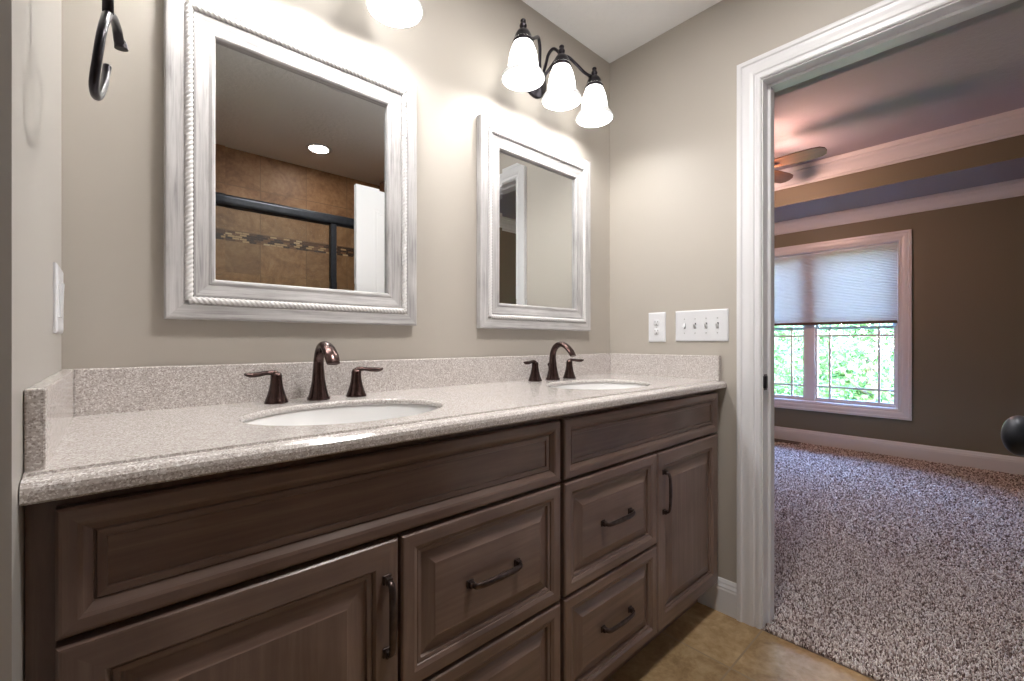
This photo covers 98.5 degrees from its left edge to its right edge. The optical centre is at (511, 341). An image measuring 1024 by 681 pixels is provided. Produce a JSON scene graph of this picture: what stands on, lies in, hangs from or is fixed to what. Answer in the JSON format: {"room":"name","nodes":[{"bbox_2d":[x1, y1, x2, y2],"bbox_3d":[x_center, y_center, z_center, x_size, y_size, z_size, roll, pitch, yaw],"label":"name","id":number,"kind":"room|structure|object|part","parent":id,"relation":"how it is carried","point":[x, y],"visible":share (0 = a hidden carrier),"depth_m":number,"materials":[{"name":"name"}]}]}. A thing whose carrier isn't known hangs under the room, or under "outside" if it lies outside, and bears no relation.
{"room":"bathroom","nodes":[
{"label":"bathroom","id":0,"kind":"room"},
{"bbox_2d":[0,0,60,680],"bbox_3d":[-0.428,-0.146,0.267,0.120,2.446,1.600,0,0,-42],"label":"wall","id":1,"kind":"structure","parent":0,"point":[30,30],"depth_m":0.51,"materials":[{"name":"grey paint"}]},
{"bbox_2d":[53,262,64,333],"bbox_3d":[-0.841,-0.078,0.821,0.008,0.124,0.120,0,0,-42],"label":"light switch","id":2,"kind":"object","parent":1,"relation":"attached to","point":[58,275],"visible":1,"depth_m":0.78,"materials":[{"name":"white plastic"}]},
{"bbox_2d":[88,0,128,100],"bbox_3d":[-0.583,-0.415,0.595,0.087,0.199,0.171,0,0,-36],"label":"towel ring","id":3,"kind":"object","parent":1,"relation":"attached to","point":[97,90],"visible":1,"depth_m":0.57,"materials":[{"name":"brown metal"}]},
{"bbox_3d":[-0.563,-0.478,0.570,0.084,0.074,0.052,0,0,-42],"label":"post","id":4,"kind":"part","parent":3,"relation":"part of","materials":[{"name":"brown metal"}]},
{"bbox_2d":[61,0,609,369],"bbox_3d":[-0.305,-0.146,1.538,2.008,2.446,0.120,0,0,-42],"label":"wall","id":5,"kind":"structure","parent":0,"point":[456,56],"depth_m":1.26,"materials":[{"name":"beige paint"}]},
{"bbox_2d":[164,0,416,325],"bbox_3d":[-0.550,-0.441,1.213,0.640,0.776,0.030,0,0,-42],"label":"wall mirror","id":6,"kind":"object","parent":5,"relation":"attached to","point":[290,157],"visible":1,"depth_m":1.16,"materials":[{"name":"white wood"}]},
{"bbox_2d":[74,353,609,416],"bbox_3d":[-0.214,0.105,1.525,1.848,0.100,0.019,0,0,-42],"label":"backsplash","id":7,"kind":"structure","parent":5,"relation":"attached to","point":[97,391],"depth_m":1.13,"materials":[{"name":"beige stone"}]},
{"bbox_2d":[366,0,422,28],"bbox_3d":[-0.504,-1.049,1.123,0.565,0.236,0.228,0,0,-42],"label":"vanity light","id":8,"kind":"object","parent":5,"relation":"attached to","point":[401,14],"visible":1,"depth_m":1.28,"materials":[{"name":"white glass"}]},
{"bbox_3d":[-0.327,-0.998,1.234,0.054,0.112,0.054,0,0,-42],"label":"bulb","id":9,"kind":"part","parent":8,"relation":"part of","materials":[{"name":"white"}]},
{"bbox_2d":[477,114,590,330],"bbox_3d":[0.118,-0.438,1.817,0.640,0.776,0.030,0,0,-42],"label":"wall mirror","id":10,"kind":"object","parent":5,"relation":"attached to","point":[534,195],"visible":1,"depth_m":1.78,"materials":[{"name":"mirror"},{"name":"white painted wood"}]},
{"bbox_2d":[501,18,612,127],"bbox_3d":[0.167,-1.049,1.730,0.565,0.236,0.228,0,0,-42],"label":"vanity light","id":11,"kind":"object","parent":5,"relation":"attached to","point":[523,73],"visible":1,"depth_m":1.68,"materials":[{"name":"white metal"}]},
{"bbox_3d":[0.040,-1.000,1.566,0.155,0.139,0.155,0,0,-42],"label":"lamp shade","id":12,"kind":"part","parent":11,"relation":"part of","materials":[{"name":"white glass"}]},
{"bbox_3d":[0.040,-0.998,1.566,0.054,0.112,0.054,0,0,-42],"label":"bulb","id":13,"kind":"part","parent":11,"relation":"part of","materials":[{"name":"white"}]},
{"bbox_3d":[0.087,-1.115,1.671,0.033,0.102,0.235,0,0,19],"label":"arm","id":14,"kind":"part","parent":11,"relation":"part of","materials":[{"name":"brown metal"}]},
{"bbox_3d":[0.156,-1.113,1.742,0.012,0.095,0.116,0,0,-42],"label":"arm","id":15,"kind":"part","parent":11,"relation":"part of","materials":[{"name":"brown metal"}]},
{"bbox_3d":[0.192,-1.000,1.703,0.155,0.139,0.155,0,0,-42],"label":"lamp shade","id":16,"kind":"part","parent":11,"relation":"part of","materials":[{"name":"white glass"}]},
{"bbox_3d":[0.192,-0.998,1.703,0.054,0.112,0.054,0,0,-42],"label":"bulb","id":17,"kind":"part","parent":11,"relation":"part of","materials":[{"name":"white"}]},
{"bbox_3d":[0.234,-1.115,1.805,0.235,0.102,0.033,0,0,-13],"label":"arm","id":18,"kind":"part","parent":11,"relation":"part of","materials":[{"name":"brown metal"}]},
{"bbox_3d":[0.344,-1.000,1.841,0.155,0.139,0.155,0,0,-42],"label":"lamp shade","id":19,"kind":"part","parent":11,"relation":"part of","materials":[{"name":"white glass"}]},
{"bbox_3d":[0.344,-0.998,1.841,0.054,0.112,0.054,0,0,-42],"label":"bulb","id":20,"kind":"part","parent":11,"relation":"part of","materials":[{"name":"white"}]},
{"bbox_2d":[522,0,721,62],"bbox_3d":[0.105,-1.519,0.223,3.410,0.300,2.620,0,0,-42],"label":"ceiling","id":21,"kind":"structure","parent":0,"point":[612,29],"depth_m":1.87,"materials":[{"name":"white paint"}]},
{"bbox_2d":[606,600,877,680],"bbox_3d":[0.622,1.137,2.363,7.050,0.120,5.100,0,0,-42],"label":"floor","id":22,"kind":"structure","parent":0,"point":[704,643],"depth_m":1.51,"materials":[{"name":"tile"}]},
{"bbox_2d":[25,416,559,680],"bbox_3d":[-0.384,0.630,1.002,0.930,0.893,0.564,0,0,-42],"label":"vanity cabinet","id":23,"kind":"object","parent":22,"relation":"on","point":[437,558],"visible":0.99,"depth_m":0.73,"materials":[{"name":"brown wood"}]},
{"bbox_3d":[-0.382,0.659,0.678,0.445,0.588,0.020,0,0,-42],"label":"door","id":24,"kind":"part","parent":23,"relation":"part of","materials":[{"name":"brown wood"}]},
{"bbox_2d":[19,353,725,505],"bbox_3d":[-0.033,0.119,1.327,1.886,0.128,0.556,0,0,-42],"label":"countertop","id":25,"kind":"structure","parent":23,"relation":"on","point":[88,431],"depth_m":0.94,"materials":[{"name":"beige stone"}]},
{"bbox_2d":[244,341,382,403],"bbox_3d":[-0.483,0.075,1.135,0.349,0.154,0.141,0,0,-42],"label":"faucet","id":26,"kind":"object","parent":25,"relation":"on","point":[276,394],"visible":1,"depth_m":1.14,"materials":[{"name":"brown metal"}]},
{"bbox_3d":[-0.605,0.079,1.071,0.022,0.020,0.084,0,0,35],"label":"lever","id":27,"kind":"part","parent":26,"relation":"part of","materials":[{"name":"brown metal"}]},
{"bbox_3d":[-0.586,0.114,1.097,0.055,0.076,0.055,0,0,-42],"label":"handle","id":28,"kind":"part","parent":26,"relation":"part of","materials":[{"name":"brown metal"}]},
{"bbox_3d":[-0.483,0.075,1.135,0.058,0.154,0.141,0,0,-42],"label":"spout","id":29,"kind":"part","parent":26,"relation":"part of","materials":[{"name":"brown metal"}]},
{"bbox_3d":[-0.436,0.114,1.234,0.055,0.076,0.055,0,0,-42],"label":"handle","id":30,"kind":"part","parent":26,"relation":"part of","materials":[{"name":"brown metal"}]},
{"bbox_3d":[-0.408,0.079,1.250,0.084,0.020,0.022,0,0,-30],"label":"lever","id":31,"kind":"part","parent":26,"relation":"part of","materials":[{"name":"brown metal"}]},
{"bbox_2d":[244,404,438,425],"bbox_3d":[-0.360,0.241,0.992,0.480,0.152,0.367,0,0,-42],"label":"sink","id":32,"kind":"object","parent":25,"relation":"in","point":[368,412],"visible":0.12,"depth_m":1.14,"materials":[{"name":"white ceramic"}]},
{"bbox_2d":[523,341,583,381],"bbox_3d":[0.192,0.075,1.746,0.349,0.154,0.141,0,0,-42],"label":"faucet","id":33,"kind":"object","parent":25,"relation":"on","point":[552,374],"visible":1,"depth_m":1.76,"materials":[{"name":"brown metal"}]},
{"bbox_3d":[0.070,0.079,1.682,0.022,0.020,0.084,0,0,35],"label":"lever","id":34,"kind":"part","parent":33,"relation":"part of","materials":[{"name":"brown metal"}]},
{"bbox_3d":[0.089,0.114,1.708,0.055,0.076,0.055,0,0,-42],"label":"handle","id":35,"kind":"part","parent":33,"relation":"part of","materials":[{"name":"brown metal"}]},
{"bbox_3d":[0.192,0.075,1.746,0.058,0.154,0.141,0,0,-42],"label":"spout","id":36,"kind":"part","parent":33,"relation":"part of","materials":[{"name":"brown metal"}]},
{"bbox_3d":[0.240,0.114,1.845,0.055,0.076,0.055,0,0,-42],"label":"handle","id":37,"kind":"part","parent":33,"relation":"part of","materials":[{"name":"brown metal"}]},
{"bbox_3d":[0.268,0.079,1.861,0.084,0.020,0.022,0,0,-30],"label":"lever","id":38,"kind":"part","parent":33,"relation":"part of","materials":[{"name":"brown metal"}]},
{"bbox_2d":[550,383,644,389],"bbox_3d":[0.314,0.241,1.602,0.480,0.152,0.367,0,0,-42],"label":"sink","id":39,"kind":"object","parent":25,"relation":"in","point":[592,386],"visible":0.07,"depth_m":1.77,"materials":[{"name":"white ceramic"}]},
{"bbox_3d":[-0.218,0.498,0.793,0.017,0.149,0.031,0,0,-42],"label":"handle","id":40,"kind":"part","parent":23,"relation":"part of","materials":[{"name":"brown metal"}]},
{"bbox_3d":[-0.047,0.511,0.982,0.446,0.293,0.020,0,0,-42],"label":"drawer","id":41,"kind":"part","parent":23,"relation":"part of","materials":[{"name":"brown wood"}]},
{"bbox_3d":[-0.047,0.809,0.982,0.446,0.287,0.020,0,0,-42],"label":"drawer","id":42,"kind":"part","parent":23,"relation":"part of","materials":[{"name":"brown wood"}]},
{"bbox_3d":[-0.029,0.510,0.967,0.152,0.017,0.031,0,0,-42],"label":"handle","id":43,"kind":"part","parent":23,"relation":"part of","materials":[{"name":"brown metal"}]},
{"bbox_2d":[557,390,717,680],"bbox_3d":[0.311,0.630,1.630,0.938,0.893,0.564,0,0,-42],"label":"vanity cabinet","id":44,"kind":"object","parent":22,"relation":"on","point":[638,483],"visible":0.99,"depth_m":1.35,"materials":[{"name":"brown wood"}]},
{"bbox_3d":[0.298,0.809,1.294,0.455,0.287,0.020,0,0,-42],"label":"drawer","id":45,"kind":"part","parent":44,"relation":"part of","materials":[{"name":"brown wood"}]},
{"bbox_3d":[0.298,0.511,1.294,0.455,0.293,0.020,0,0,-42],"label":"drawer","id":46,"kind":"part","parent":44,"relation":"part of","materials":[{"name":"brown wood"}]},
{"bbox_3d":[0.316,0.808,1.279,0.152,0.017,0.031,0,0,-42],"label":"handle","id":47,"kind":"part","parent":44,"relation":"part of","materials":[{"name":"brown metal"}]},
{"bbox_3d":[0.316,0.510,1.279,0.152,0.017,0.031,0,0,-42],"label":"handle","id":48,"kind":"part","parent":44,"relation":"part of","materials":[{"name":"brown metal"}]},
{"bbox_3d":[0.514,0.498,1.455,0.017,0.149,0.031,0,0,-42],"label":"handle","id":49,"kind":"part","parent":44,"relation":"part of","materials":[{"name":"brown metal"}]},
{"bbox_3d":[0.642,0.659,1.605,0.458,0.588,0.020,0,0,-42],"label":"door","id":50,"kind":"part","parent":44,"relation":"part of","materials":[{"name":"brown wood"}]},
{"bbox_2d":[763,439,1023,680],"bbox_3d":[1.745,1.066,3.447,3.629,0.017,4.700,0,0,-42],"label":"carpet","id":51,"kind":"object","parent":22,"relation":"on","point":[887,568],"visible":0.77,"depth_m":2.12,"materials":[{"name":"grey carpet"}]},
{"bbox_2d":[774,438,800,444],"bbox_3d":[2.907,1.065,4.734,0.116,0.012,0.310,0,0,-42],"label":"floor register","id":52,"kind":"object","parent":51,"relation":"on","point":[776,440],"visible":0.66,"depth_m":4.70,"materials":[{"name":"brown metal"}]},
{"bbox_2d":[610,0,882,599],"bbox_3d":[1.022,-0.146,1.659,0.122,2.446,1.720,0,0,-42],"label":"wall","id":53,"kind":"structure","parent":0,"point":[673,97],"depth_m":1.86,"materials":[{"name":"beige paint"}]},
{"bbox_2d":[649,312,665,341],"bbox_3d":[0.648,-0.066,1.975,0.008,0.132,0.083,0,0,-42],"label":"wall outlet","id":54,"kind":"object","parent":53,"relation":"attached to","point":[657,321],"visible":1,"depth_m":1.97,"materials":[{"name":"white plastic"}]},
{"bbox_2d":[653,320,659,325],"bbox_3d":[0.646,-0.086,1.973,0.002,0.028,0.034,0,0,-42],"label":"receptacle","id":55,"kind":"object","parent":54,"relation":"attached to","point":[655,322],"depth_m":1.97,"materials":[{"name":"grey plastic"}]},
{"bbox_2d":[653,328,659,334],"bbox_3d":[0.646,-0.046,1.973,0.002,0.028,0.034,0,0,-42],"label":"receptacle","id":56,"kind":"object","parent":54,"relation":"attached to","point":[656,331],"depth_m":1.97,"materials":[{"name":"grey plastic"}]},
{"bbox_2d":[676,309,728,340],"bbox_3d":[0.784,-0.069,1.816,0.019,0.125,0.215,0,0,-42],"label":"light switch","id":57,"kind":"object","parent":53,"relation":"attached to","point":[713,324],"visible":1,"depth_m":1.80,"materials":[{"name":"white plastic"}]},
{"bbox_2d":[698,576,736,618],"bbox_3d":[0.826,1.011,1.774,0.014,0.132,0.155,0,0,-42],"label":"baseboard","id":58,"kind":"structure","parent":53,"relation":"attached to","point":[721,597],"depth_m":1.75,"materials":[{"name":"white paint"}]},
{"bbox_2d":[737,0,1018,628],"bbox_3d":[1.228,0.003,1.431,0.164,2.148,0.891,0,0,-42],"label":"door frame","id":59,"kind":"structure","parent":53,"relation":"attached to","point":[884,25],"depth_m":1.67,"materials":[{"name":"white paint"}]},
{"bbox_3d":[0.958,0.152,1.662,0.041,0.060,0.011,0,0,-42],"label":"strike plate","id":60,"kind":"part","parent":59,"relation":"part of","materials":[{"name":"brown metal"}]},
{"bbox_2d":[774,0,1023,222],"bbox_3d":[1.808,-1.611,3.503,3.762,0.625,5.000,0,0,-42],"label":"ceiling","id":61,"kind":"structure","parent":0,"point":[971,69],"depth_m":3.09,"materials":[{"name":"white paint"}]},
{"bbox_2d":[774,146,826,182],"bbox_3d":[1.997,-1.444,3.613,0.994,0.338,0.965,0,0,-42],"label":"ceiling fan","id":62,"kind":"object","parent":61,"relation":"hanging from","point":[816,152],"visible":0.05,"depth_m":3.42,"materials":[{"name":"brown wood"}]},
{"bbox_3d":[2.261,-1.423,3.783,0.385,0.042,0.128,0,0,-27],"label":"blade","id":63,"kind":"part","parent":62,"relation":"part of","materials":[{"name":"brown wood"}]},
{"bbox_3d":[2.198,-1.423,3.403,0.128,0.042,0.385,0,0,-45],"label":"blade","id":64,"kind":"part","parent":62,"relation":"part of","materials":[{"name":"brown wood"}]},
{"bbox_2d":[774,107,1023,190],"bbox_3d":[1.797,-1.535,3.494,2.130,0.155,3.340,0,0,-42],"label":"crown molding","id":65,"kind":"structure","parent":61,"relation":"attached to","point":[1008,124],"depth_m":3.48,"materials":[{"name":"white paint"}]},
{"bbox_2d":[774,196,1023,457],"bbox_3d":[3.147,-0.373,4.715,0.150,2.900,4.700,0,0,-42],"label":"wall","id":66,"kind":"structure","parent":0,"point":[968,260],"depth_m":3.82,"materials":[{"name":"brown paint"}]},
{"bbox_2d":[774,229,911,420],"bbox_3d":[3.161,-0.156,4.682,0.171,1.750,1.628,0,0,-42],"label":"window","id":67,"kind":"structure","parent":66,"relation":"in","point":[901,409],"depth_m":4.28,"materials":[{"name":"white paint"}]},
{"bbox_3d":[2.935,0.224,4.977,0.026,0.763,0.651,0,0,-42],"label":"sash","id":68,"kind":"part","parent":67,"relation":"part of","materials":[{"name":"white plastic"}]},
{"bbox_2d":[774,243,897,325],"bbox_3d":[3.140,-0.554,4.663,0.036,0.752,1.420,0,0,-42],"label":"window shade","id":69,"kind":"object","parent":67,"relation":"attached to","point":[859,285],"visible":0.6,"depth_m":4.47,"materials":[{"name":"fabric"}]},
{"bbox_3d":[3.140,-0.192,4.663,0.026,0.027,1.420,0,0,-42],"label":"rail","id":70,"kind":"part","parent":69,"relation":"part of","materials":[{"name":"brown"}]},
{"bbox_3d":[3.432,0.224,4.427,0.026,0.763,0.651,0,0,-42],"label":"sash","id":71,"kind":"part","parent":67,"relation":"part of","materials":[{"name":"white plastic"}]},
{"bbox_3d":[3.451,-0.522,4.445,0.026,0.789,0.651,0,0,-42],"label":"sash","id":72,"kind":"part","parent":67,"relation":"part of","materials":[{"name":"white plastic"}]},
{"bbox_2d":[774,178,1023,235],"bbox_3d":[1.797,-1.237,3.494,3.490,0.122,4.700,0,0,-42],"label":"crown molding","id":73,"kind":"structure","parent":66,"relation":"attached to","point":[1012,188],"depth_m":4.02,"materials":[{"name":"white paint"}]},
{"bbox_2d":[774,426,1023,474],"bbox_3d":[3.086,1.002,4.660,0.014,0.149,4.700,0,0,-42],"label":"baseboard","id":74,"kind":"structure","parent":66,"relation":"attached to","point":[979,460],"depth_m":4.04,"materials":[{"name":"white paint"}]},
{"bbox_2d":[1001,415,1023,455],"bbox_3d":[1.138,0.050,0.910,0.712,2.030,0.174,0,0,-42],"label":"doorknob set","id":75,"kind":"object","parent":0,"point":[1012,430],"depth_m":0.75,"materials":[{"name":"black metal"}]},
{"label":"outside","id":76,"kind":"structure","parent":0,"visible":0},
{"bbox_2d":[774,370,887,398],"bbox_3d":[13.322,1.752,19.180,34.350,0.150,36.000,0,0,-42],"label":"ground","id":77,"kind":"structure","parent":76,"point":[859,370],"depth_m":14.64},
{"bbox_2d":[774,332,853,395],"bbox_3d":[9.362,0.014,14.294,2.849,3.580,3.127,0,0,12],"label":"tree","id":78,"kind":"object","parent":77,"relation":"on","point":[787,332],"visible":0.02,"depth_m":13.74,"materials":[{"name":"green plant"}]},
{"bbox_2d":[774,325,860,397],"bbox_3d":[7.133,0.219,10.829,2.800,3.411,2.700,0,0,4],"label":"tree","id":79,"kind":"object","parent":77,"relation":"on","point":[778,365],"visible":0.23,"depth_m":10.34,"materials":[{"name":"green plant"}]},
{"bbox_2d":[781,323,893,402],"bbox_3d":[6.564,0.170,8.061,2.758,3.340,2.592,0,0,-42],"label":"tree","id":80,"kind":"object","parent":77,"relation":"on","point":[843,352],"visible":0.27,"depth_m":7.98,"materials":[{"name":"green plant"}]},
{"bbox_2d":[876,333,893,372],"bbox_3d":[10.325,0.160,10.599,2.876,3.625,3.099,0,0,-42],"label":"tree","id":81,"kind":"object","parent":77,"relation":"on","point":[890,344],"visible":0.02,"depth_m":11.27,"materials":[{"name":"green plant"}]}
]}

